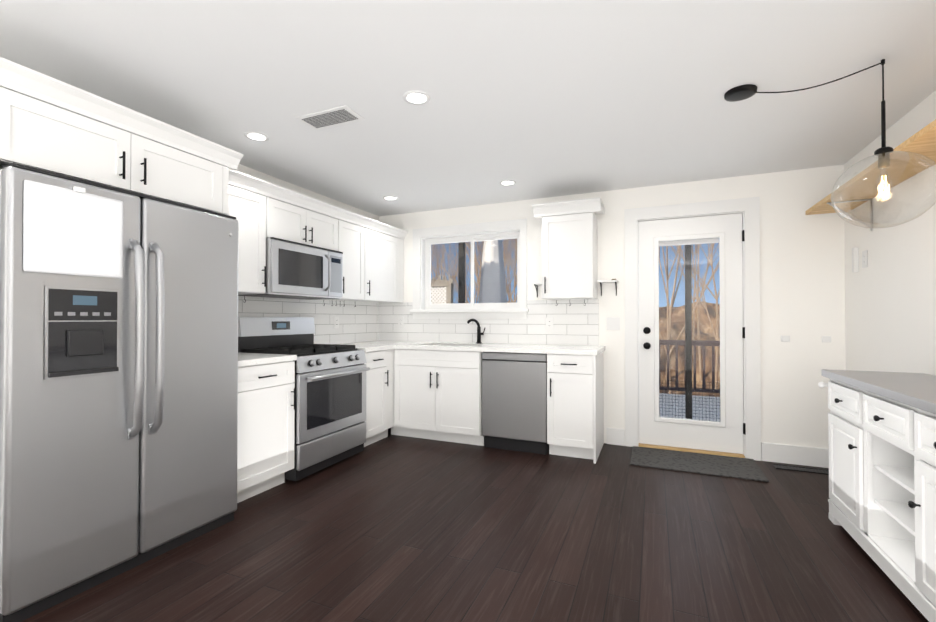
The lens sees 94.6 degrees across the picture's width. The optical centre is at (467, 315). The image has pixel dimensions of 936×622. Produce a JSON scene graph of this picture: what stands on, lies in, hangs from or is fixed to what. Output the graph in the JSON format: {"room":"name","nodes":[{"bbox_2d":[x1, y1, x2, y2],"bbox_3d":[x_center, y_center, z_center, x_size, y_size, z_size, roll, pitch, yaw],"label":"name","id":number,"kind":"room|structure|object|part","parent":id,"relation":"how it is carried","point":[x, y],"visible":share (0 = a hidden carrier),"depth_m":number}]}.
{"room":"kitchen","nodes":[
{"label":"kitchen","id":0,"kind":"room"},
{"bbox_2d":[236,164,378,220],"bbox_3d":[-2.444,-0.001,2.044,0.150,2.390,6.720,0,-1,23],"label":"wall","id":1,"kind":"structure","parent":0,"point":[269,178],"depth_m":3.98},
{"bbox_2d":[0,57,242,214],"bbox_3d":[-1.903,-0.792,2.237,0.692,0.375,1.128,0,-1,23],"label":"upper cabinet","id":2,"kind":"object","parent":1,"relation":"attached to","point":[37,134],"depth_m":2.00},
{"bbox_3d":[-1.895,-0.935,2.235,0.675,0.088,1.128,0,-1,23],"label":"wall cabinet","id":3,"kind":"part","parent":2,"relation":"part of"},
{"bbox_2d":[227,185,265,293],"bbox_3d":[-1.740,-0.522,3.011,0.379,0.720,0.536,0,-1,23],"label":"upper cabinet","id":4,"kind":"object","parent":1,"relation":"attached to","point":[246,209],"visible":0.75,"depth_m":3.08},
{"bbox_2d":[266,197,337,250],"bbox_3d":[-1.477,-0.727,3.627,0.379,0.300,0.790,0,-1,23],"label":"upper cabinet","id":5,"kind":"object","parent":1,"relation":"attached to","point":[287,221],"visible":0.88,"depth_m":3.51},
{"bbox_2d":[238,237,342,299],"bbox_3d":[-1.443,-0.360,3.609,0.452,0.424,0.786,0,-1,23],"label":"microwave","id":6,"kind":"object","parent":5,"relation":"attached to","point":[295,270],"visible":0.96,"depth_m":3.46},
{"bbox_2d":[238,296,378,343],"bbox_3d":[-1.532,0.069,3.968,0.008,0.445,2.446,0,-1,23],"label":"backsplash","id":7,"kind":"structure","parent":1,"relation":"attached to","point":[359,322],"depth_m":4.28},
{"bbox_2d":[334,317,338,327],"label":"outlet plates","id":8,"kind":"object","parent":7,"relation":"attached to","point":[336,319],"depth_m":4.39},
{"bbox_2d":[321,220,364,299],"bbox_3d":[-1.243,-0.512,4.172,0.379,0.720,0.390,0,-1,23],"label":"upper cabinet","id":9,"kind":"object","parent":1,"relation":"attached to","point":[351,242],"visible":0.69,"depth_m":4.13},
{"bbox_2d":[338,228,403,302],"bbox_3d":[-1.021,-0.508,4.689,0.379,0.720,0.730,0,-1,23],"label":"upper cabinet","id":10,"kind":"object","parent":1,"relation":"attached to","point":[384,268],"visible":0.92,"depth_m":4.61},
{"bbox_2d":[0,0,935,215],"bbox_3d":[-0.372,-1.263,1.167,4.660,0.120,7.020,0,-1,23],"label":"ceiling","id":11,"kind":"structure","parent":0,"point":[535,99],"depth_m":2.20},
{"bbox_2d":[244,131,268,140],"bbox_3d":[-1.403,-1.185,2.870,0.148,0.006,0.148,0,-1,14],"label":"recessed light","id":12,"kind":"object","parent":11,"relation":"in","point":[256,136],"depth_m":2.86},
{"bbox_2d":[295,105,364,129],"bbox_3d":[-0.832,-1.185,2.604,0.380,0.010,0.180,0,-1,23],"label":"ceiling vent","id":13,"kind":"object","parent":11,"relation":"in","point":[336,116],"visible":1,"depth_m":2.59},
{"bbox_2d":[383,196,397,199],"bbox_3d":[-0.777,-1.173,4.332,0.148,0.006,0.148,0,-1,14],"label":"recessed light","id":14,"kind":"object","parent":11,"relation":"in","point":[385,197],"depth_m":4.33},
{"bbox_2d":[403,90,429,104],"bbox_3d":[-0.281,-1.190,2.367,0.148,0.006,0.148,0,-1,14],"label":"recessed light","id":15,"kind":"object","parent":11,"relation":"in","point":[415,97],"depth_m":2.36},
{"bbox_2d":[499,180,515,185],"bbox_3d":[0.354,-1.177,3.847,0.148,0.006,0.148,0,-1,14],"label":"recessed light","id":16,"kind":"object","parent":11,"relation":"in","point":[506,182],"depth_m":3.83},
{"bbox_2d":[724,59,935,227],"bbox_3d":[1.738,-0.801,2.107,0.826,0.786,0.380,0,-1,23],"label":"pendant lamp","id":17,"kind":"object","parent":11,"relation":"hanging from","point":[746,91],"visible":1,"depth_m":2.02},
{"bbox_2d":[21,428,928,621],"bbox_3d":[-0.372,1.246,1.145,4.660,0.120,7.020,0,-1,23],"label":"floor","id":18,"kind":"structure","parent":0,"point":[393,528],"depth_m":2.17},
{"bbox_2d":[0,163,238,621],"bbox_3d":[-1.843,0.310,2.208,0.814,1.772,0.994,0,-1,23],"label":"refrigerator","id":19,"kind":"object","parent":18,"relation":"on","point":[118,380],"visible":1,"depth_m":1.91},
{"bbox_2d":[237,361,294,502],"bbox_3d":[-1.597,0.762,2.945,0.642,0.880,0.525,0,-1,23],"label":"base cabinet","id":20,"kind":"object","parent":18,"relation":"on","point":[266,414],"visible":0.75,"depth_m":2.85},
{"bbox_2d":[238,352,296,366],"bbox_3d":[-1.616,0.301,2.958,0.646,0.038,0.526,0,-1,23],"label":"countertop","id":21,"kind":"structure","parent":20,"relation":"on","point":[247,359],"depth_m":2.89},
{"bbox_2d":[238,317,369,480],"bbox_3d":[-1.313,0.602,3.545,0.723,1.170,0.786,0,-1,23],"label":"range","id":22,"kind":"object","parent":18,"relation":"on","point":[330,408],"visible":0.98,"depth_m":3.40},
{"bbox_2d":[364,349,393,446],"bbox_3d":[-1.076,0.773,4.159,0.642,0.880,0.518,0,-1,23],"label":"base cabinet","id":23,"kind":"object","parent":18,"relation":"on","point":[379,421],"visible":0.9,"depth_m":4.04},
{"bbox_2d":[336,343,396,351],"bbox_3d":[-1.098,0.312,4.148,0.660,0.038,0.476,0,-1,23],"label":"countertop","id":24,"kind":"structure","parent":23,"relation":"on","point":[367,347],"depth_m":4.16},
{"bbox_2d":[391,349,483,445],"bbox_3d":[-0.242,0.775,4.383,1.010,0.880,0.662,0,-1,23],"label":"base cabinet","id":25,"kind":"object","parent":18,"relation":"on","point":[437,394],"visible":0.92,"depth_m":4.09},
{"bbox_2d":[367,341,414,342],"bbox_3d":[-0.880,0.316,4.657,0.660,0.038,0.390,0,-1,23],"label":"countertop","id":26,"kind":"structure","parent":25,"relation":"on","point":[369,341],"depth_m":4.79},
{"bbox_2d":[356,342,604,354],"bbox_3d":[-0.003,0.313,4.295,2.558,0.038,0.649,0,-1,23],"label":"countertop","id":27,"kind":"structure","parent":25,"relation":"on","point":[450,346],"depth_m":3.99},
{"bbox_2d":[467,319,484,343],"bbox_3d":[0.090,0.167,4.496,0.185,0.258,0.123,0,-1,23],"label":"faucet","id":28,"kind":"object","parent":27,"relation":"on","point":[479,333],"visible":1,"depth_m":4.50},
{"bbox_2d":[482,352,548,454],"bbox_3d":[0.515,0.775,4.087,0.594,0.875,0.600,0,-1,23],"label":"dishwasher","id":29,"kind":"object","parent":18,"relation":"on","point":[514,401],"visible":0.9,"depth_m":3.81},
{"bbox_2d":[547,351,603,463],"bbox_3d":[0.970,0.770,3.865,0.402,0.881,0.664,0,-1,23],"label":"base cabinet","id":30,"kind":"object","parent":18,"relation":"on","point":[575,405],"visible":0.98,"depth_m":3.61},
{"bbox_2d":[630,446,768,481],"bbox_3d":[1.838,1.201,3.533,0.940,0.012,0.530,0,-1,23],"label":"doormat","id":31,"kind":"object","parent":18,"relation":"on","point":[724,466],"visible":0.96,"depth_m":3.48},
{"bbox_2d":[773,464,828,474],"bbox_3d":[2.605,1.202,3.367,0.360,0.008,0.110,0,-1,23],"label":"floor vent","id":32,"kind":"object","parent":18,"relation":"in","point":[803,469],"visible":0.92,"depth_m":3.36},
{"bbox_2d":[818,369,935,621],"bbox_3d":[2.041,0.755,1.852,0.474,0.875,1.464,0,-1,23],"label":"island cart","id":33,"kind":"object","parent":18,"relation":"on","point":[882,463],"visible":1,"depth_m":2.04},
{"bbox_2d":[379,165,845,448],"bbox_3d":[0.982,0.019,4.312,4.660,2.390,0.150,0,-1,23],"label":"wall","id":34,"kind":"structure","parent":0,"point":[802,279],"depth_m":3.57},
{"bbox_2d":[229,169,407,239],"bbox_3d":[-1.207,-0.921,3.840,0.085,0.088,2.451,0,-1,23],"label":"crown molding","id":35,"kind":"structure","parent":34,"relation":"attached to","point":[238,179],"depth_m":3.53},
{"bbox_2d":[410,218,528,318],"bbox_3d":[0.011,-0.470,4.703,1.370,1.015,0.195,0,-1,23],"label":"window","id":36,"kind":"structure","parent":34,"relation":"in","point":[420,236],"depth_m":4.71},
{"bbox_2d":[379,299,598,345],"bbox_3d":[0.096,0.074,4.605,2.500,0.445,0.008,0,-1,23],"label":"backsplash","id":37,"kind":"structure","parent":34,"relation":"attached to","point":[576,322],"depth_m":4.44},
{"bbox_2d":[398,317,403,326],"label":"outlet plates","id":38,"kind":"object","parent":37,"relation":"attached to","point":[400,319],"depth_m":4.96},
{"bbox_2d":[546,318,552,329],"label":"outlet plates","id":39,"kind":"object","parent":37,"relation":"attached to","point":[549,321],"depth_m":4.29},
{"bbox_2d":[532,283,541,296],"bbox_3d":[0.717,-0.249,4.275,0.135,0.136,0.128,0,-1,23],"label":"shelf bracket","id":40,"kind":"object","parent":34,"relation":"attached to","point":[535,284],"visible":0.54,"depth_m":4.25},
{"bbox_2d":[532,197,604,299],"bbox_3d":[0.943,-0.584,4.025,0.600,0.860,0.412,0,-1,23],"label":"upper cabinet","id":41,"kind":"object","parent":34,"relation":"attached to","point":[569,257],"depth_m":3.90},
{"bbox_3d":[0.940,-0.962,4.021,0.600,0.104,0.395,0,-1,23],"label":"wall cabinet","id":42,"kind":"part","parent":41,"relation":"part of"},
{"bbox_2d":[598,280,618,295],"bbox_3d":[1.305,-0.252,4.023,0.175,0.136,0.128,0,-1,23],"label":"shelf bracket","id":43,"kind":"object","parent":34,"relation":"attached to","point":[609,281],"visible":1,"depth_m":4.02},
{"bbox_2d":[606,317,619,329],"label":"outlet plates","id":44,"kind":"object","parent":34,"relation":"attached to","point":[612,323],"depth_m":4.06},
{"bbox_2d":[638,213,745,453],"bbox_3d":[1.958,0.156,3.809,0.842,2.044,0.116,0,-1,23],"label":"door","id":45,"kind":"structure","parent":34,"relation":"in","point":[726,432],"depth_m":3.81},
{"bbox_2d":[639,443,744,457],"bbox_3d":[1.979,1.196,3.875,0.830,0.028,0.210,0,-1,23],"label":"door sill","id":46,"kind":"structure","parent":34,"relation":"attached to","point":[693,450],"depth_m":3.78},
{"bbox_2d":[624,197,760,460],"bbox_3d":[1.975,0.113,3.874,1.060,2.195,0.172,0,-1,23],"label":"door frame","id":47,"kind":"structure","parent":34,"relation":"attached to","point":[748,208],"depth_m":3.68},
{"bbox_2d":[781,336,789,341],"label":"outlet plates","id":48,"kind":"object","parent":34,"relation":"attached to","point":[783,338],"depth_m":3.53},
{"bbox_2d":[761,442,828,467],"bbox_3d":[2.678,1.132,3.485,0.521,0.150,0.015,0,-1,23],"label":"baseboard","id":49,"kind":"structure","parent":34,"relation":"attached to","point":[797,455],"depth_m":3.49},
{"bbox_2d":[822,336,830,341],"label":"outlet plates","id":50,"kind":"object","parent":34,"relation":"attached to","point":[824,338],"depth_m":3.42},
{"bbox_2d":[844,91,935,375],"bbox_3d":[1.701,-0.016,0.267,0.150,2.390,6.720,0,-1,23],"label":"wall","id":51,"kind":"structure","parent":0,"point":[890,307],"depth_m":2.68},
{"bbox_2d":[852,247,867,271],"label":"outlet plates","id":52,"kind":"object","parent":51,"relation":"attached to","point":[855,254],"depth_m":3.16},
{"bbox_2d":[806,119,935,230],"bbox_3d":[2.142,-0.723,1.836,0.269,0.270,3.340,0,-1,23],"label":"wall shelf","id":53,"kind":"object","parent":51,"relation":"attached to","point":[922,141],"visible":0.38,"depth_m":2.48},
{"label":"outside","id":54,"kind":"structure","parent":0,"visible":0},
{"bbox_2d":[431,239,719,393],"bbox_3d":[1.831,-1.315,18.308,20.615,13.713,17.496,0,-1,23],"label":"trees","id":55,"kind":"object","parent":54,"point":[696,298],"depth_m":17.47},
{"bbox_2d":[458,242,719,420],"bbox_3d":[1.617,-0.299,6.279,10.019,3.540,3.940,0,-1,23],"label":"deck","id":56,"kind":"object","parent":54,"point":[688,306],"depth_m":6.07},
{"bbox_2d":[431,275,452,303],"bbox_3d":[-0.586,0.356,7.098,0.720,2.043,0.100,0,-1,23],"label":"lattice","id":57,"kind":"object","parent":56,"relation":"on","point":[447,294],"depth_m":7.03},
{"bbox_2d":[478,240,506,302],"bbox_3d":[0.344,-0.128,5.866,0.445,2.988,0.443,0,-1,23],"label":"umbrella","id":58,"kind":"object","parent":56,"relation":"on","point":[487,296],"depth_m":5.78},
{"bbox_2d":[659,302,719,396],"bbox_3d":[7.998,2.885,21.109,80.000,8.950,27.400,0,-1,23],"label":"hill","id":59,"kind":"structure","parent":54,"point":[681,319],"depth_m":22.91}
]}

